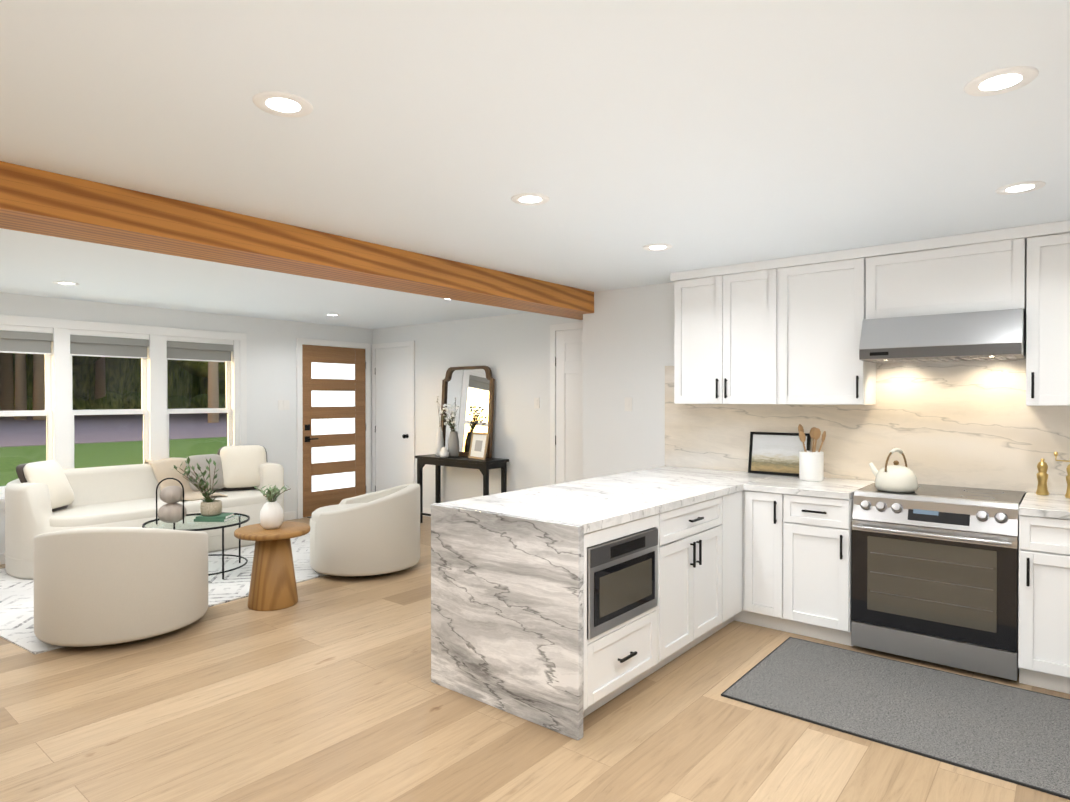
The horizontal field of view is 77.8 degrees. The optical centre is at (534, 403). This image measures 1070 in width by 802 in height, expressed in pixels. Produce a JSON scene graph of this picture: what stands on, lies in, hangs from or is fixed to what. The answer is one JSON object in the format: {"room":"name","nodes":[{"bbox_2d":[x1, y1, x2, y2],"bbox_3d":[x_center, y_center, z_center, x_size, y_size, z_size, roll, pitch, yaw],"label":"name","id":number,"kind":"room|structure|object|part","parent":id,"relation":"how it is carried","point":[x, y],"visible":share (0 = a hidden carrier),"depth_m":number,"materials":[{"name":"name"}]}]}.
{"room":"kitchen","nodes":[
{"label":"kitchen","id":0,"kind":"room"},
{"bbox_2d":[0,292,372,552],"bbox_3d":[-4.973,0.225,5.608,0.160,2.390,8.960,0,1,39],"label":"wall","id":1,"kind":"structure","parent":0,"point":[271,374],"depth_m":7.69,"materials":[{"name":"white paint"}]},
{"bbox_2d":[0,314,246,508],"bbox_3d":[-4.168,0.070,6.551,0.208,1.705,2.680,0,1,39],"label":"window unit","id":2,"kind":"structure","parent":1,"relation":"in","point":[59,343],"depth_m":6.63,"materials":[{"name":"white wood"}]},
{"bbox_2d":[0,511,295,564],"bbox_3d":[-5.222,1.373,5.174,0.014,0.100,7.360,0,1,39],"label":"baseboard","id":3,"kind":"structure","parent":1,"relation":"attached to","point":[291,515],"depth_m":7.92,"materials":[{"name":"white"}]},
{"bbox_2d":[296,338,369,518],"bbox_3d":[-2.526,0.304,8.427,0.064,2.191,1.070,0,1,39],"label":"front door","id":4,"kind":"structure","parent":1,"relation":"in","point":[333,423],"depth_m":8.40,"materials":[{"name":"brown wood"}]},
{"bbox_2d":[373,312,549,508],"bbox_3d":[-0.853,0.208,7.924,3.290,2.390,0.160,0,1,39],"label":"wall","id":5,"kind":"structure","parent":0,"point":[512,351],"depth_m":7.47,"materials":[{"name":"white paint"}]},
{"bbox_2d":[372,341,414,491],"bbox_3d":[-1.867,0.305,8.597,0.850,2.187,0.078,0,1,39],"label":"closet door","id":6,"kind":"structure","parent":5,"relation":"attached to","point":[393,416],"depth_m":8.61,"materials":[{"name":"white wood"}]},
{"bbox_2d":[423,508,430,516],"bbox_3d":[-0.567,1.356,7.585,2.413,0.100,0.017,0,1,39],"label":"baseboard","id":7,"kind":"structure","parent":5,"relation":"attached to","point":[425,510],"depth_m":8.20,"materials":[{"name":"white"}]},
{"bbox_2d":[534,398,539,407],"bbox_3d":[0.018,-0.001,7.100,0.072,0.116,0.010,0,1,39],"label":"switch plate","id":8,"kind":"object","parent":5,"relation":"attached to","point":[536,402],"visible":1,"depth_m":7.09,"materials":[{"name":"white plastic"}]},
{"bbox_2d":[0,516,1069,801],"bbox_3d":[-1.117,1.501,2.623,10.200,0.120,9.200,0,1,39],"label":"floor","id":9,"kind":"structure","parent":0,"point":[324,688],"depth_m":2.91,"materials":[{"name":"brown wood"}]},
{"bbox_2d":[0,532,325,654],"bbox_3d":[-2.998,1.414,5.766,2.450,0.010,3.150,0,0,34],"label":"area rug","id":10,"kind":"object","parent":9,"relation":"on","point":[17,611],"visible":0.27,"depth_m":5.08,"materials":[{"name":"white fabric"}]},
{"bbox_2d":[33,527,207,646],"bbox_3d":[-2.598,1.065,4.207,0.940,0.705,0.916,0,0,-11],"label":"barrel chair","id":11,"kind":"object","parent":10,"relation":"on","point":[96,586],"visible":1,"depth_m":3.81,"materials":[{"name":"fabric"}]},
{"bbox_2d":[4,445,284,579],"bbox_3d":[-3.571,0.931,6.327,0.976,0.945,2.354,0,1,39],"label":"sofa","id":12,"kind":"object","parent":10,"relation":"on","point":[42,497],"visible":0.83,"depth_m":6.14,"materials":[{"name":"fabric"}]},
{"bbox_2d":[16,460,73,511],"bbox_3d":[-4.182,0.700,5.712,0.175,0.470,0.470,-24,3,-5],"label":"pillow","id":13,"kind":"object","parent":12,"relation":"on","point":[60,495],"depth_m":5.65,"materials":[{"name":"white fabric"}]},
{"bbox_2d":[144,457,227,500],"bbox_3d":[-3.498,0.762,6.593,0.749,0.417,0.546,0,1,39],"label":"throw blanket","id":14,"kind":"object","parent":12,"relation":"on","point":[154,471],"depth_m":6.60,"materials":[{"name":"beige fabric"}]},
{"bbox_2d":[186,454,223,490],"bbox_3d":[-3.377,0.711,6.814,0.170,0.380,0.380,-24,-13,32],"label":"pillow","id":15,"kind":"object","parent":12,"relation":"on","point":[218,458],"depth_m":6.76,"materials":[{"name":"grey fabric"}]},
{"bbox_2d":[217,445,267,490],"bbox_3d":[-3.097,0.670,7.050,0.500,0.500,0.175,0,-20,-31],"label":"pillow","id":16,"kind":"object","parent":12,"relation":"on","point":[240,467],"depth_m":6.98,"materials":[{"name":"white fabric"}]},
{"bbox_2d":[142,512,249,578],"bbox_3d":[-2.810,1.194,5.527,0.800,0.430,0.800,0,1,39],"label":"coffee table","id":17,"kind":"object","parent":10,"relation":"on","point":[239,523],"visible":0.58,"depth_m":5.42,"materials":[{"name":"black metal"}]},
{"bbox_2d":[156,478,186,524],"bbox_3d":[-2.963,0.790,5.417,0.220,0.376,0.210,0,0,-11],"label":"sculpture","id":18,"kind":"object","parent":17,"relation":"on","point":[172,510],"visible":1,"depth_m":5.35,"materials":[{"name":"beige ceramic"}]},
{"bbox_2d":[194,513,235,521],"bbox_3d":[-2.676,0.956,5.546,0.263,0.043,0.202,0,0,4],"label":"books","id":19,"kind":"object","parent":17,"relation":"on","point":[223,517],"visible":0.79,"depth_m":5.46,"materials":[{"name":"green paper"}]},
{"bbox_2d":[169,456,221,515],"bbox_3d":[-2.799,0.688,5.512,0.442,0.488,0.416,0,1,39],"label":"potted plant","id":20,"kind":"object","parent":19,"relation":"on","point":[209,506],"visible":1,"depth_m":5.49,"materials":[{"name":"green plant"}]},
{"bbox_2d":[310,483,419,576],"bbox_3d":[-1.452,1.055,5.705,0.916,0.705,0.940,0,0,-3],"label":"barrel chair","id":21,"kind":"object","parent":10,"relation":"on","point":[376,533],"visible":1,"depth_m":5.31,"materials":[{"name":"fabric"}]},
{"bbox_2d":[234,522,309,610],"bbox_3d":[-1.861,1.157,4.713,0.504,0.538,0.504,0,1,39],"label":"side table","id":22,"kind":"object","parent":9,"relation":"on","point":[273,586],"visible":0.92,"depth_m":4.60,"materials":[{"name":"brown wood"}]},
{"bbox_2d":[254,484,290,528],"bbox_3d":[-1.892,0.734,4.755,0.320,0.305,0.277,0,1,39],"label":"vase","id":23,"kind":"object","parent":22,"relation":"on","point":[271,514],"visible":1,"depth_m":4.66,"materials":[{"name":"white ceramic"}]},
{"bbox_2d":[415,454,508,522],"bbox_3d":[-0.846,1.011,7.543,1.150,0.790,0.370,0,1,39],"label":"console table","id":24,"kind":"object","parent":9,"relation":"on","point":[482,466],"visible":0.6,"depth_m":7.39,"materials":[{"name":"black wood"}]},
{"bbox_2d":[435,396,443,455],"bbox_3d":[-1.119,0.265,7.781,0.100,0.696,0.100,0,1,39],"label":"vase","id":25,"kind":"object","parent":24,"relation":"on","point":[439,443],"visible":0.96,"depth_m":7.75,"materials":[{"name":"white ceramic"}]},
{"bbox_2d":[439,447,448,457],"bbox_3d":[-1.030,0.556,7.529,0.114,0.118,0.113,0,1,39],"label":"ceramic piece","id":26,"kind":"object","parent":24,"relation":"on","point":[444,452],"visible":1,"depth_m":7.49,"materials":[{"name":"white ceramic"}]},
{"bbox_2d":[440,404,458,456],"bbox_3d":[-0.979,0.311,7.527,0.265,0.607,0.284,0,1,39],"label":"vase","id":27,"kind":"object","parent":24,"relation":"on","point":[453,447],"visible":1,"depth_m":7.54,"materials":[{"name":"grey ceramic"}]},
{"bbox_2d":[440,366,494,457],"bbox_3d":[-0.792,0.094,7.666,0.820,1.040,0.098,0,1,39],"label":"arched mirror","id":28,"kind":"object","parent":24,"relation":"on","point":[468,391],"visible":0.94,"depth_m":7.65,"materials":[{"name":"brown wood"}]},
{"bbox_2d":[468,432,488,459],"bbox_3d":[-0.620,0.472,7.328,0.337,0.289,0.152,0,1,39],"label":"photo frame","id":29,"kind":"object","parent":24,"relation":"on","point":[478,445],"visible":1,"depth_m":7.31,"materials":[{"name":"beige wood"}]},
{"bbox_2d":[575,527,790,738],"bbox_3d":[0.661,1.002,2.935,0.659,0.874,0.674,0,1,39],"label":"base cabinet","id":30,"kind":"object","parent":9,"relation":"on","point":[640,605],"depth_m":3.35,"materials":[{"name":"white wood"}]},
{"bbox_3d":[0.265,0.829,3.255,0.436,0.395,0.605,0,1,39],"label":"microwave drawer","id":31,"kind":"part","parent":30,"relation":"part of","materials":[{"name":"silver metal"}]},
{"bbox_2d":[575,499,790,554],"bbox_3d":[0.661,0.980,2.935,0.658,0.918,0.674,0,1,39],"label":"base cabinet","id":32,"kind":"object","parent":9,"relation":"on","point":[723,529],"depth_m":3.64,"materials":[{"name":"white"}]},
{"bbox_2d":[659,487,838,522],"bbox_3d":[1.120,0.976,3.497,0.658,0.918,0.777,0,1,39],"label":"base cabinet","id":33,"kind":"object","parent":9,"relation":"on","point":[797,504],"depth_m":4.02,"materials":[{"name":"white"}]},
{"bbox_2d":[719,479,853,502],"bbox_3d":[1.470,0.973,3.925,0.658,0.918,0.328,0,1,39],"label":"countertop","id":34,"kind":"structure","parent":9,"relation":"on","point":[843,492],"depth_m":4.05,"materials":[{"name":"white stone"}]},
{"bbox_2d":[791,503,838,642],"bbox_3d":[1.120,0.998,3.497,0.659,0.874,0.777,0,1,39],"label":"base cabinet","id":35,"kind":"object","parent":9,"relation":"on","point":[815,539],"depth_m":3.96,"materials":[{"name":"white wood"}]},
{"bbox_2d":[839,499,853,645],"bbox_3d":[1.470,0.995,3.924,0.659,0.874,0.328,0,1,39],"label":"base cabinet","id":36,"kind":"object","parent":9,"relation":"on","point":[845,508],"depth_m":3.85,"materials":[{"name":"white wood"}]},
{"bbox_2d":[748,432,810,475],"bbox_3d":[1.731,0.359,4.710,0.420,0.300,0.069,0,1,39],"label":"framed picture","id":37,"kind":"object","parent":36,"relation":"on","point":[774,453],"visible":0.73,"depth_m":4.72,"materials":[{"name":"black metal"}]},
{"bbox_2d":[798,424,825,480],"bbox_3d":[1.843,0.327,4.422,0.175,0.369,0.173,0,1,39],"label":"utensil crock","id":38,"kind":"object","parent":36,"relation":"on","point":[811,465],"visible":1,"depth_m":4.36,"materials":[{"name":"white ceramic"}]},
{"bbox_2d":[721,637,1069,799],"bbox_3d":[1.920,1.433,3.082,1.778,0.009,1.011,0,1,39],"label":"runner rug","id":39,"kind":"object","parent":9,"relation":"on","point":[1016,735],"visible":0.97,"depth_m":3.10,"materials":[{"name":"grey fabric"}]},
{"bbox_2d":[851,482,1024,680],"bbox_3d":[2.323,0.973,3.827,0.778,0.919,0.726,0,1,39],"label":"range oven","id":40,"kind":"object","parent":9,"relation":"on","point":[934,573],"visible":0.94,"depth_m":3.58,"materials":[{"name":"silver metal"}]},
{"bbox_2d":[869,448,917,492],"bbox_3d":[2.097,0.387,3.901,0.273,0.250,0.224,0,1,39],"label":"kettle","id":41,"kind":"object","parent":40,"relation":"on","point":[896,477],"visible":1,"depth_m":3.82,"materials":[{"name":"beige ceramic"}]},
{"bbox_2d":[1018,508,1069,693],"bbox_3d":[2.868,0.998,3.421,0.568,0.874,0.706,0,1,39],"label":"base cabinet","id":42,"kind":"object","parent":9,"relation":"on","point":[1044,540],"depth_m":3.27,"materials":[{"name":"white wood"}]},
{"bbox_2d":[1019,491,1069,514],"bbox_3d":[3.613,0.544,2.804,2.500,0.040,0.717,0,1,39],"label":"countertop","id":43,"kind":"structure","parent":42,"relation":"on","point":[1032,503],"depth_m":3.40,"materials":[{"name":"white stone"}]},
{"bbox_2d":[1036,458,1048,494],"bbox_3d":[2.863,0.414,3.741,0.060,0.205,0.060,0,1,39],"label":"pepper mill","id":44,"kind":"object","parent":43,"relation":"on","point":[1042,476],"visible":1,"depth_m":3.72,"materials":[{"name":"gold metal"}]},
{"bbox_2d":[1054,452,1069,497],"bbox_3d":[2.906,0.393,3.628,0.110,0.248,0.060,0,1,39],"label":"pepper mill","id":45,"kind":"object","parent":43,"relation":"on","point":[1067,494],"visible":1,"depth_m":3.61,"materials":[{"name":"gold metal"}]},
{"bbox_2d":[0,0,1069,328],"bbox_3d":[-1.117,-1.009,2.605,10.200,0.120,9.200,0,1,39],"label":"ceiling","id":46,"kind":"structure","parent":0,"point":[696,134],"depth_m":2.30,"materials":[{"name":"white paint"}]},
{"bbox_2d":[253,91,312,116],"bbox_3d":[-0.793,-0.943,2.087,0.185,0.006,0.179,0,1,39],"label":"recessed light","id":47,"kind":"object","parent":46,"relation":"in","point":[285,103],"depth_m":2.09,"materials":[{"name":"white"}]},
{"bbox_2d":[0,161,593,319],"bbox_3d":[-1.992,-0.860,3.030,0.390,0.185,8.150,0,1,39],"label":"beam","id":48,"kind":"structure","parent":46,"relation":"attached to","point":[37,201],"depth_m":3.41,"materials":[{"name":"brown wood"}]},
{"bbox_2d":[511,193,548,204],"bbox_3d":[-0.023,-0.950,3.080,0.183,0.006,0.184,0,1,39],"label":"recessed light","id":49,"kind":"object","parent":46,"relation":"in","point":[530,198],"depth_m":3.08,"materials":[{"name":"white"}]},
{"bbox_2d":[643,244,672,250],"bbox_3d":[0.752,-0.956,4.056,0.179,0.006,0.194,0,1,39],"label":"recessed light","id":50,"kind":"object","parent":46,"relation":"in","point":[651,247],"depth_m":4.07,"materials":[{"name":"white"}]},
{"bbox_2d":[964,66,1038,95],"bbox_3d":[1.360,-0.941,1.938,0.178,0.006,0.188,0,1,39],"label":"recessed light","id":51,"kind":"object","parent":46,"relation":"in","point":[1002,78],"depth_m":1.94,"materials":[{"name":"white"}]},
{"bbox_2d":[995,181,1045,194],"bbox_3d":[2.132,-0.948,2.915,0.177,0.006,0.194,0,1,39],"label":"recessed light","id":52,"kind":"object","parent":46,"relation":"in","point":[1010,189],"depth_m":2.92,"materials":[{"name":"white"}]},
{"bbox_2d":[550,315,582,330],"bbox_3d":[0.895,0.220,6.271,1.510,2.390,0.510,0,1,39],"label":"wall","id":53,"kind":"structure","parent":0,"point":[556,320],"depth_m":6.46,"materials":[{"name":"white paint"}]},
{"bbox_2d":[550,322,582,484],"bbox_3d":[0.480,0.322,6.229,0.890,2.186,0.080,0,1,39],"label":"hall door","id":54,"kind":"structure","parent":53,"relation":"in","point":[566,404],"depth_m":6.41,"materials":[{"name":"white wood"}]},
{"bbox_2d":[583,282,1026,493],"bbox_3d":[2.953,0.233,4.364,5.830,2.390,0.860,0,1,39],"label":"wall","id":55,"kind":"structure","parent":0,"point":[628,342],"depth_m":5.59,"materials":[{"name":"white paint"}]},
{"bbox_2d":[670,259,777,403],"bbox_3d":[1.416,-0.479,4.806,0.784,0.968,0.347,0,1,39],"label":"upper cabinet","id":56,"kind":"object","parent":55,"relation":"attached to","point":[726,317],"depth_m":4.66,"materials":[{"name":"white wood"}]},
{"bbox_2d":[778,247,865,404],"bbox_3d":[1.927,-0.476,4.388,0.536,0.968,0.347,0,1,39],"label":"upper cabinet","id":57,"kind":"object","parent":55,"relation":"attached to","point":[782,331],"depth_m":4.26,"materials":[{"name":"white wood"}]},
{"bbox_2d":[665,359,1069,494],"bbox_3d":[2.927,0.114,3.813,4.845,0.804,0.020,0,1,39],"label":"backsplash","id":58,"kind":"structure","parent":55,"relation":"attached to","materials":[{"name":"stone"}]},
{"bbox_2d":[866,226,1029,404],"bbox_3d":[2.444,-0.473,3.966,0.799,0.968,0.347,0,1,39],"label":"upper cabinet","id":59,"kind":"object","parent":55,"relation":"attached to","point":[986,270],"depth_m":3.82,"materials":[{"name":"white wood"}]},
{"bbox_2d":[859,309,1025,363],"bbox_3d":[2.397,-0.380,3.909,0.788,0.256,0.488,0,1,39],"label":"range hood","id":60,"kind":"object","parent":59,"relation":"attached to","point":[983,335],"visible":1,"depth_m":3.73,"materials":[{"name":"silver metal"}]},
{"bbox_2d":[1026,220,1069,405],"bbox_3d":[2.974,-0.470,3.533,0.568,0.968,0.347,0,1,39],"label":"upper cabinet","id":61,"kind":"object","parent":55,"relation":"attached to","point":[1048,374],"depth_m":3.53,"materials":[{"name":"white wood"}]},
{"label":"outside","id":62,"kind":"structure","parent":0,"visible":0},
{"bbox_2d":[0,437,226,485],"bbox_3d":[-39.886,1.468,51.982,112.300,0.050,150.000,0,1,39],"label":"ground","id":63,"kind":"structure","parent":62,"point":[90,449],"depth_m":22.21,"materials":[{"name":"green plant"}]},
{"bbox_2d":[0,353,225,422],"bbox_3d":[-39.907,-8.925,65.131,64.045,41.907,144.359,0,1,39],"label":"trees","id":64,"kind":"object","parent":63,"relation":"on","point":[100,390],"depth_m":72.56,"materials":[{"name":"green plant"}]},
{"bbox_2d":[0,413,226,446],"bbox_3d":[-34.969,1.464,47.964,53.000,0.015,150.000,0,1,39],"label":"street","id":65,"kind":"structure","parent":63,"relation":"on","point":[93,434],"depth_m":39.62,"materials":[{"name":"grey asphalt"}]}
]}

